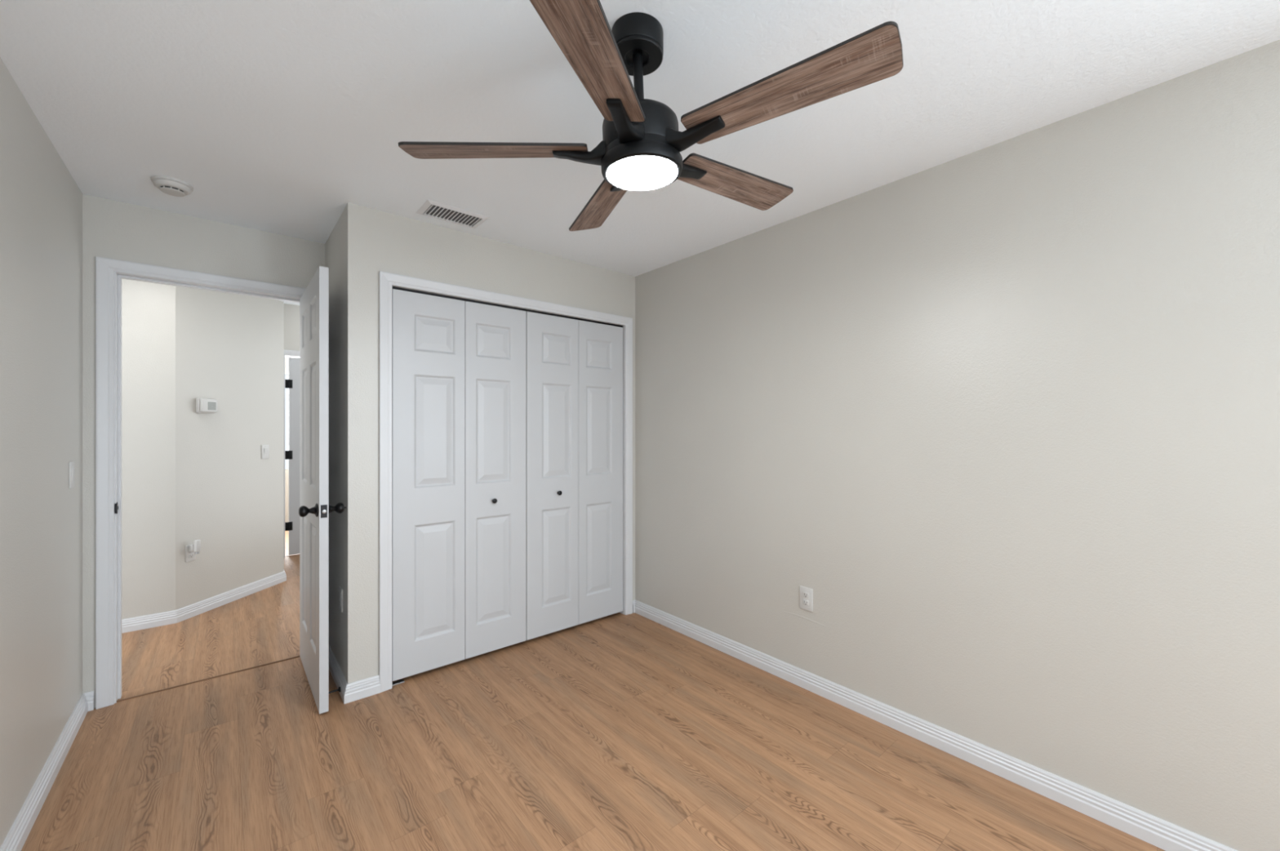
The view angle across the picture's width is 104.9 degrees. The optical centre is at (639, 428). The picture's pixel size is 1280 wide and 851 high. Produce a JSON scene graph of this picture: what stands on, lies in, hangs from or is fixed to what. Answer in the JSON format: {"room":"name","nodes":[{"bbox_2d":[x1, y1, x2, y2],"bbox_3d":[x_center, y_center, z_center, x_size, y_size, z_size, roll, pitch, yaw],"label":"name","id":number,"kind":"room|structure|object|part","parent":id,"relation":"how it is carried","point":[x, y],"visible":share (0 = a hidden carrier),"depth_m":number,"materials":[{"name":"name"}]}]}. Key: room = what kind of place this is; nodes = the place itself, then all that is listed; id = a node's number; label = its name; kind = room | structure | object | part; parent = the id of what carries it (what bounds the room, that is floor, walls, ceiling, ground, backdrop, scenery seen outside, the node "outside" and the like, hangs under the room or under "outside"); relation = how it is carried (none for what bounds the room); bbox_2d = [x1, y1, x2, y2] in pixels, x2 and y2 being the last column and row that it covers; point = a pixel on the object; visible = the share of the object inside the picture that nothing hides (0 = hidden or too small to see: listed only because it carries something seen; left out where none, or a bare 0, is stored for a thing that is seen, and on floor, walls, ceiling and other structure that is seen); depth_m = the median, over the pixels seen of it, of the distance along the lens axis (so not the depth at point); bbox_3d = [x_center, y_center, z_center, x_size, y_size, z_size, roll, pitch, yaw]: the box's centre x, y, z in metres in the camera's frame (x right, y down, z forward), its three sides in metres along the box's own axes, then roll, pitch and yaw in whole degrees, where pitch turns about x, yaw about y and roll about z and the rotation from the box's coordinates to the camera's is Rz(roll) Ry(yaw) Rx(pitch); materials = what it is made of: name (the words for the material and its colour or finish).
{"room":"empty bedroom","nodes":[
{"label":"empty bedroom","id":0,"kind":"room"},
{"bbox_2d":[0,57,82,848],"bbox_3d":[-0.710,0.115,-0.031,0.110,2.440,6.070,0,0,-40],"label":"wall","id":1,"kind":"structure","parent":0,"point":[41,202],"depth_m":1.75,"materials":[{"name":"beige paint"}]},
{"bbox_2d":[0,691,93,850],"bbox_3d":[-0.654,1.293,0.016,0.037,0.084,6.070,0,0,-40],"label":"baseboard","id":2,"kind":"structure","parent":1,"relation":"attached to","point":[15,839],"depth_m":1.79,"materials":[{"name":"white paint"}]},
{"bbox_2d":[68,461,75,488],"bbox_3d":[-2.471,0.202,2.143,0.012,0.116,0.072,0,0,-40],"label":"light switch","id":3,"kind":"object","parent":1,"relation":"attached to","point":[71,464],"visible":1,"depth_m":2.12,"materials":[{"name":"grey plastic"}]},
{"bbox_2d":[121,279,284,619],"bbox_3d":[-3.621,-0.045,3.649,0.958,2.760,2.646,0,0,13],"label":"wall","id":4,"kind":"structure","parent":0,"point":[188,476],"depth_m":3.52,"materials":[{"name":"beige paint"}]},
{"bbox_2d":[185,545,195,562],"bbox_3d":[-3.178,0.883,3.483,0.009,0.116,0.072,0,0,5],"label":"wall outlet","id":5,"kind":"object","parent":4,"relation":"attached to","point":[189,556],"visible":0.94,"depth_m":3.47,"materials":[{"name":"grey plastic"}]},
{"bbox_2d":[189,539,200,554],"bbox_3d":[-3.145,0.838,3.480,0.058,0.098,0.038,0,0,5],"label":"plug","id":6,"kind":"object","parent":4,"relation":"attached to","point":[195,547],"visible":1,"depth_m":3.46,"materials":[{"name":"grey plastic"}]},
{"bbox_2d":[121,570,286,633],"bbox_3d":[-3.549,1.293,3.693,0.860,0.084,2.586,0,0,11],"label":"baseboard","id":7,"kind":"structure","parent":4,"relation":"attached to","point":[149,621],"depth_m":3.52,"materials":[{"name":"white paint"}]},
{"bbox_2d":[195,398,217,413],"bbox_3d":[-3.150,-0.163,3.583,0.048,0.106,0.132,0,0,5],"label":"thermostat","id":8,"kind":"object","parent":4,"relation":"attached to","point":[202,405],"visible":1,"depth_m":3.56,"materials":[{"name":"grey plastic"}]},
{"bbox_2d":[261,444,269,459],"bbox_3d":[-3.125,0.197,4.107,0.012,0.116,0.072,0,0,5],"label":"light switch","id":9,"kind":"object","parent":4,"relation":"attached to","point":[264,448],"visible":1,"depth_m":4.10,"materials":[{"name":"grey plastic"}]},
{"bbox_2d":[82,194,324,708],"bbox_3d":[-1.596,0.115,3.267,3.018,2.440,0.110,0,0,-40],"label":"wall","id":10,"kind":"structure","parent":0,"point":[113,229],"depth_m":2.44,"materials":[{"name":"beige paint"}]},
{"bbox_2d":[95,256,305,709],"bbox_3d":[-2.283,0.259,2.685,0.913,2.152,0.146,0,0,-40],"label":"door frame","id":11,"kind":"structure","parent":10,"relation":"attached to","point":[109,273],"depth_m":2.37,"materials":[{"name":"white paint"}]},
{"bbox_3d":[-2.553,0.390,2.401,0.008,0.056,0.044,0,0,-40],"label":"strike plate","id":12,"kind":"part","parent":11,"relation":"part of","materials":[{"name":"black metal"}]},
{"bbox_2d":[298,266,346,714],"bbox_3d":[-1.712,0.287,2.584,0.193,2.077,0.784,0,0,-40],"label":"door","id":13,"kind":"structure","parent":10,"relation":"in","point":[314,509],"depth_m":2.35,"materials":[{"name":"white paint"}]},
{"bbox_3d":[-1.559,0.387,2.296,0.055,0.052,0.052,0,0,-40],"label":"knob","id":14,"kind":"part","parent":13,"relation":"part of","materials":[{"name":"black metal"}]},
{"bbox_3d":[-1.471,0.387,2.291,0.025,0.060,0.002,0,0,-40],"label":"latch plate","id":15,"kind":"part","parent":13,"relation":"part of","materials":[{"name":"black metal"}]},
{"bbox_3d":[-1.461,0.387,2.378,0.055,0.052,0.052,0,0,-40],"label":"knob","id":16,"kind":"part","parent":13,"relation":"part of","materials":[{"name":"black metal"}]},
{"bbox_2d":[284,357,295,522],"bbox_3d":[-4.024,-0.045,6.420,1.768,2.760,2.280,0,0,-40],"label":"wall","id":17,"kind":"structure","parent":0,"point":[286,359],"depth_m":6.97,"materials":[{"name":"beige paint"}]},
{"bbox_2d":[284,303,299,351],"bbox_3d":[-3.252,-0.045,5.508,1.568,2.760,0.110,0,0,-40],"label":"wall","id":18,"kind":"structure","parent":0,"point":[291,312],"depth_m":5.12,"materials":[{"name":"beige paint"}]},
{"bbox_2d":[284,350,299,557],"bbox_3d":[-3.405,0.263,5.367,0.897,2.144,0.128,0,0,-40],"label":"door frame","id":19,"kind":"structure","parent":18,"relation":"attached to","point":[287,353],"depth_m":5.07,"materials":[{"name":"white paint"}]},
{"bbox_2d":[284,357,299,555],"bbox_3d":[-3.409,0.293,5.344,0.740,2.060,0.048,0,0,-40],"label":"door","id":20,"kind":"structure","parent":18,"relation":"in","point":[292,384],"depth_m":5.15,"materials":[{"name":"white paint"}]},
{"bbox_2d":[324,202,635,684],"bbox_3d":[-0.960,0.115,3.268,1.827,2.440,0.709,0,0,-40],"label":"wall","id":21,"kind":"structure","parent":0,"point":[364,242],"depth_m":2.54,"materials":[{"name":"beige paint"}]},
{"bbox_2d":[339,586,342,612],"bbox_3d":[-1.538,0.879,2.530,0.009,0.116,0.072,0,0,-40],"label":"wall outlet","id":22,"kind":"object","parent":21,"relation":"attached to","point":[340,588],"visible":1,"depth_m":2.52,"materials":[{"name":"grey plastic"}]},
{"bbox_2d":[328,645,380,704],"bbox_3d":[-1.605,1.293,2.710,0.159,0.084,0.728,0,0,-40],"label":"baseboard","id":23,"kind":"structure","parent":21,"relation":"attached to","point":[353,691],"depth_m":2.45,"materials":[{"name":"white paint"}]},
{"bbox_2d":[328,686,340,693],"bbox_3d":[-1.523,1.305,2.438,0.066,0.026,0.026,0,0,-40],"label":"door stop","id":24,"kind":"object","parent":23,"relation":"attached to","point":[339,689],"visible":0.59,"depth_m":2.44,"materials":[{"name":"black metal"}]},
{"bbox_2d":[392,288,525,681],"bbox_3d":[-0.992,0.295,2.791,0.756,2.031,0.060,0,0,-40],"label":"door","id":25,"kind":"structure","parent":21,"relation":"in","point":[459,366],"depth_m":2.75,"materials":[{"name":"white paint"}]},
{"bbox_3d":[-0.854,0.426,2.886,0.029,0.029,0.028,0,0,-40],"label":"knob","id":26,"kind":"part","parent":25,"relation":"part of","materials":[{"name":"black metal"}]},
{"bbox_2d":[378,271,632,693],"bbox_3d":[-0.724,0.270,3.064,1.653,2.130,0.128,0,0,-40],"label":"door frame","id":27,"kind":"structure","parent":21,"relation":"attached to","point":[388,282],"depth_m":2.52,"materials":[{"name":"white paint"}]},
{"bbox_2d":[525,311,622,640],"bbox_3d":[-0.411,0.295,3.282,0.756,2.031,0.060,0,0,-40],"label":"door","id":28,"kind":"structure","parent":21,"relation":"in","point":[574,368],"depth_m":3.25,"materials":[{"name":"white paint"}]},
{"bbox_2d":[21,531,1165,850],"bbox_3d":[-1.581,1.375,2.526,4.350,0.080,11.400,0,0,-40],"label":"floor","id":29,"kind":"structure","parent":0,"point":[619,731],"depth_m":1.98,"materials":[{"name":"brown wood"}]},
{"bbox_2d":[116,655,299,702],"bbox_3d":[-2.255,1.333,2.652,0.780,0.006,0.008,0,0,-40],"label":"threshold","id":30,"kind":"object","parent":29,"relation":"on","point":[299,655],"visible":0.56,"depth_m":2.60,"materials":[{"name":"brown wood"}]},
{"bbox_2d":[0,0,1279,305],"bbox_3d":[-1.581,-1.305,2.526,4.350,0.400,11.400,0,0,-40],"label":"ceiling","id":31,"kind":"structure","parent":0,"point":[278,116],"depth_m":1.63,"materials":[{"name":"white paint"}]},
{"bbox_2d":[151,175,193,196],"bbox_3d":[-2.107,-1.083,2.219,0.140,0.044,0.140,0,0,-40],"label":"smoke detector","id":32,"kind":"object","parent":31,"relation":"attached to","point":[171,186],"visible":1,"depth_m":2.19,"materials":[{"name":"grey plastic"}]},
{"bbox_2d":[416,200,489,228],"bbox_3d":[-0.969,-1.100,2.549,0.310,0.009,0.194,0,0,-40],"label":"ceiling vent","id":33,"kind":"object","parent":31,"relation":"in","point":[429,208],"visible":1,"depth_m":2.54,"materials":[{"name":"white metal"}]},
{"bbox_2d":[398,0,903,231],"bbox_3d":[0.038,-0.905,1.414,1.218,0.399,1.268,0,0,-40],"label":"ceiling fan","id":34,"kind":"object","parent":31,"relation":"hanging from","point":[641,146],"visible":1,"depth_m":1.27,"materials":[{"name":"brown wood"}]},
{"bbox_3d":[-0.398,-0.773,1.371,0.502,0.007,0.136,-2,14,-3],"label":"fan blade","id":35,"kind":"part","parent":34,"relation":"part of","materials":[{"name":"brown wood"}]},
{"bbox_3d":[-0.169,-0.772,1.382,0.150,0.052,0.074,-2,2,-3],"label":"blade arm","id":36,"kind":"part","parent":34,"relation":"part of","materials":[{"name":"black metal"}]},
{"bbox_3d":[-0.102,-0.770,1.002,0.136,0.007,0.502,11,5,15],"label":"fan blade","id":37,"kind":"part","parent":34,"relation":"part of","materials":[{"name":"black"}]},
{"bbox_3d":[-0.139,-0.799,1.765,0.136,0.007,0.502,-16,8,-19],"label":"fan blade","id":38,"kind":"part","parent":34,"relation":"part of","materials":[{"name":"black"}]},
{"bbox_3d":[-0.057,-0.784,1.552,0.074,0.052,0.150,-3,2,-21],"label":"blade arm","id":39,"kind":"part","parent":34,"relation":"part of","materials":[{"name":"black metal"}]},
{"bbox_3d":[-0.042,-0.771,1.224,0.074,0.052,0.150,-2,2,15],"label":"blade arm","id":40,"kind":"part","parent":34,"relation":"part of","materials":[{"name":"black metal"}]},
{"bbox_2d":[606,155,677,191],"bbox_3d":[0.006,-0.718,1.393,0.201,0.022,0.201,-4,3,-40],"label":"diffuser","id":41,"kind":"object","parent":34,"relation":"attached to","point":[629,173],"depth_m":1.36,"materials":[{"name":"white glass"}]},
{"bbox_3d":[0.138,-0.789,1.498,0.150,0.052,0.074,-4,3,-39],"label":"blade arm","id":42,"kind":"part","parent":34,"relation":"part of","materials":[{"name":"black metal"}]},
{"bbox_3d":[0.148,-0.781,1.295,0.150,0.052,0.074,-1,3,33],"label":"blade arm","id":43,"kind":"part","parent":34,"relation":"part of","materials":[{"name":"black metal"}]},
{"bbox_3d":[0.316,-0.813,1.641,0.502,0.007,0.136,-5,-9,-39],"label":"fan blade","id":44,"kind":"part","parent":34,"relation":"part of","materials":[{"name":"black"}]},
{"bbox_3d":[0.339,-0.795,1.169,0.502,0.007,0.136,-2,-10,33],"label":"fan blade","id":45,"kind":"part","parent":34,"relation":"part of","materials":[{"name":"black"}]},
{"bbox_2d":[635,40,1279,850],"bbox_3d":[1.509,0.115,1.847,0.112,2.440,6.070,0,0,-40],"label":"wall","id":46,"kind":"structure","parent":0,"point":[1007,411],"depth_m":1.86,"materials":[{"name":"beige paint"}]},
{"bbox_2d":[800,586,813,612],"bbox_3d":[0.854,0.877,2.531,0.009,0.116,0.072,0,0,-40],"label":"wall outlet","id":47,"kind":"object","parent":46,"relation":"attached to","point":[806,593],"visible":1,"depth_m":2.53,"materials":[{"name":"grey plastic"}]},
{"bbox_2d":[803,599,808,606],"bbox_3d":[0.853,0.897,2.530,0.004,0.027,0.033,0,0,-40],"label":"socket","id":48,"kind":"object","parent":47,"relation":"attached to","point":[806,602],"depth_m":2.53,"materials":[{"name":"grey plastic"}]},
{"bbox_2d":[803,591,808,598],"bbox_3d":[0.853,0.858,2.530,0.004,0.027,0.033,0,0,-40],"label":"socket","id":49,"kind":"object","parent":47,"relation":"attached to","point":[806,594],"depth_m":2.53,"materials":[{"name":"grey plastic"}]},
{"bbox_2d":[632,600,1237,850],"bbox_3d":[1.685,1.293,1.531,0.031,0.084,5.360,0,0,-40],"label":"baseboard","id":50,"kind":"structure","parent":46,"relation":"attached to","point":[1162,834],"depth_m":1.96,"materials":[{"name":"white paint"}]}
]}

